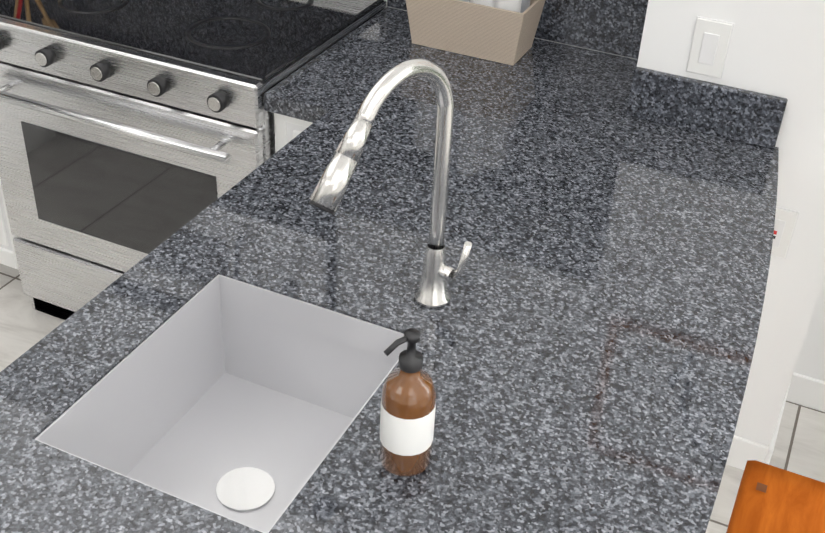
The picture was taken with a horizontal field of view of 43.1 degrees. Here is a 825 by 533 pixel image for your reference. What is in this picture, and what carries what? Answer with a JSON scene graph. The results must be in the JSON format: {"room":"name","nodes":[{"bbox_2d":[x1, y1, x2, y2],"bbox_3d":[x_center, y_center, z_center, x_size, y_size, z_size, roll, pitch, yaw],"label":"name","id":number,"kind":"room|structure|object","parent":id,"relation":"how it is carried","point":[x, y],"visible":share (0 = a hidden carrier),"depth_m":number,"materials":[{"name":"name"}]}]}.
{"room":"kitchen","nodes":[
{"label":"kitchen","id":0,"kind":"room"},
{"bbox_2d":[0,264,824,532],"bbox_3d":[-0.002,2.016,0.389,7.370,0.050,6.500,17,36,19],"label":"floor","id":1,"kind":"structure","parent":0,"point":[799,447],"depth_m":2.79,"materials":[{"name":"tile"}]},
{"bbox_2d":[0,179,18,269],"bbox_3d":[-1.224,-0.509,3.126,0.605,0.734,0.608,17,36,19],"label":"base cabinet","id":2,"kind":"object","parent":1,"relation":"on","point":[7,250],"depth_m":2.97,"materials":[{"name":"grey wood"}]},
{"bbox_2d":[0,0,385,319],"bbox_3d":[-0.604,-0.294,2.833,0.815,0.965,0.702,17,36,19],"label":"range","id":3,"kind":"object","parent":1,"relation":"on","point":[133,133],"visible":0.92,"depth_m":2.51,"materials":[{"name":"silver metal"}]},
{"bbox_2d":[274,113,311,152],"bbox_3d":[-0.115,-0.179,2.731,0.192,0.734,0.608,17,36,19],"label":"base cabinet","id":4,"kind":"object","parent":1,"relation":"on","point":[287,129],"depth_m":2.34,"materials":[{"name":"grey wood"}]},
{"bbox_2d":[726,460,824,532],"bbox_3d":[0.560,0.733,1.688,0.347,0.658,0.491,17,36,19],"label":"stool","id":5,"kind":"object","parent":1,"relation":"on","point":[771,499],"visible":1,"depth_m":1.66,"materials":[{"name":"orange wood"}]},
{"bbox_3d":[-0.150,0.570,1.716,0.795,0.834,2.278,17,36,19],"label":"cabinet","id":6,"kind":"object","parent":1,"relation":"on","visible":0},
{"bbox_2d":[264,7,410,117],"bbox_3d":[-0.134,-0.492,2.499,0.142,0.040,0.627,17,36,19],"label":"countertop","id":7,"kind":"structure","parent":6,"relation":"on","point":[323,78],"depth_m":2.42,"materials":[{"name":"stone"}]},
{"bbox_2d":[406,0,544,65],"bbox_3d":[0.149,-0.598,2.519,0.300,0.135,0.170,17,36,19],"label":"basket","id":8,"kind":"object","parent":7,"relation":"on","point":[499,35],"visible":1,"depth_m":2.46,"materials":[{"name":"beige fabric"}]},
{"bbox_2d":[460,0,529,12],"bbox_3d":[0.153,-0.680,2.464,0.248,0.317,0.132,17,36,19],"label":"rolls","id":9,"kind":"object","parent":8,"relation":"in","point":[520,6],"visible":0.04,"depth_m":2.42,"materials":[{"name":"white"}]},
{"bbox_2d":[0,38,778,532],"bbox_3d":[-0.025,0.154,1.559,0.970,0.040,2.607,17,36,19],"label":"countertop","id":10,"kind":"structure","parent":6,"relation":"on","point":[586,343],"depth_m":1.67,"materials":[{"name":"stone"}]},
{"bbox_2d":[35,274,406,532],"bbox_3d":[-0.252,0.261,1.552,0.384,0.223,0.464,17,36,19],"label":"sink basin","id":11,"kind":"object","parent":10,"relation":"in","point":[240,402],"visible":0.69,"depth_m":1.68,"materials":[{"name":"white ceramic"}]},
{"bbox_2d":[309,59,471,308],"bbox_3d":[-0.016,-0.074,1.473,0.148,0.432,0.291,17,36,19],"label":"faucet","id":12,"kind":"object","parent":10,"relation":"on","point":[432,291],"visible":1,"depth_m":1.45,"materials":[{"name":"silver metal"}]},
{"bbox_2d":[380,328,435,475],"bbox_3d":[-0.006,0.168,1.314,0.070,0.211,0.073,17,36,19],"label":"soap bottle","id":13,"kind":"object","parent":10,"relation":"on","point":[408,408],"visible":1,"depth_m":1.30,"materials":[{"name":"brown glass"}]},
{"bbox_2d":[386,0,824,380],"bbox_3d":[1.442,-0.567,2.106,7.250,2.420,0.120,17,36,19],"label":"wall","id":14,"kind":"structure","parent":0,"point":[811,360],"depth_m":2.74,"materials":[{"name":"white paint"}]},
{"bbox_2d":[387,0,647,56],"bbox_3d":[-0.633,-1.078,2.817,2.746,0.524,0.021,17,36,19],"label":"backsplash","id":15,"kind":"structure","parent":14,"relation":"attached to","point":[615,27],"depth_m":2.54,"materials":[{"name":"stone"}]},
{"bbox_2d":[790,372,824,411],"bbox_3d":[2.782,0.849,2.202,3.915,0.095,0.015,17,36,19],"label":"baseboard","id":16,"kind":"structure","parent":14,"relation":"attached to","point":[805,391],"depth_m":2.81,"materials":[{"name":"white wood"}]},
{"bbox_2d":[637,0,824,445],"bbox_3d":[0.775,-0.627,2.140,0.485,2.420,0.325,17,36,19],"label":"wall","id":17,"kind":"structure","parent":0,"point":[777,48],"depth_m":2.17,"materials":[{"name":"white paint"}]},
{"bbox_2d":[626,52,787,148],"bbox_3d":[0.613,-0.333,2.193,0.316,0.109,0.020,17,36,19],"label":"backsplash","id":18,"kind":"structure","parent":17,"relation":"attached to","point":[737,114],"depth_m":2.18,"materials":[{"name":"stone"}]},
{"bbox_2d":[685,16,734,78],"bbox_3d":[0.605,-0.445,2.132,0.076,0.120,0.010,17,36,19],"label":"light switch","id":19,"kind":"object","parent":17,"relation":"attached to","point":[709,47],"visible":1,"depth_m":2.13,"materials":[{"name":"white plastic"}]},
{"bbox_2d":[758,375,795,463],"bbox_3d":[0.935,0.413,2.694,0.015,0.095,0.297,17,36,19],"label":"baseboard","id":20,"kind":"structure","parent":17,"relation":"attached to","point":[766,452],"depth_m":2.59,"materials":[{"name":"white wood"}]},
{"bbox_2d":[771,206,799,258],"bbox_3d":[0.787,-0.075,2.273,0.076,0.120,0.009,17,36,19],"label":"outlet","id":21,"kind":"object","parent":17,"relation":"attached to","point":[785,223],"visible":0.44,"depth_m":2.26,"materials":[{"name":"white plastic"}]}
]}

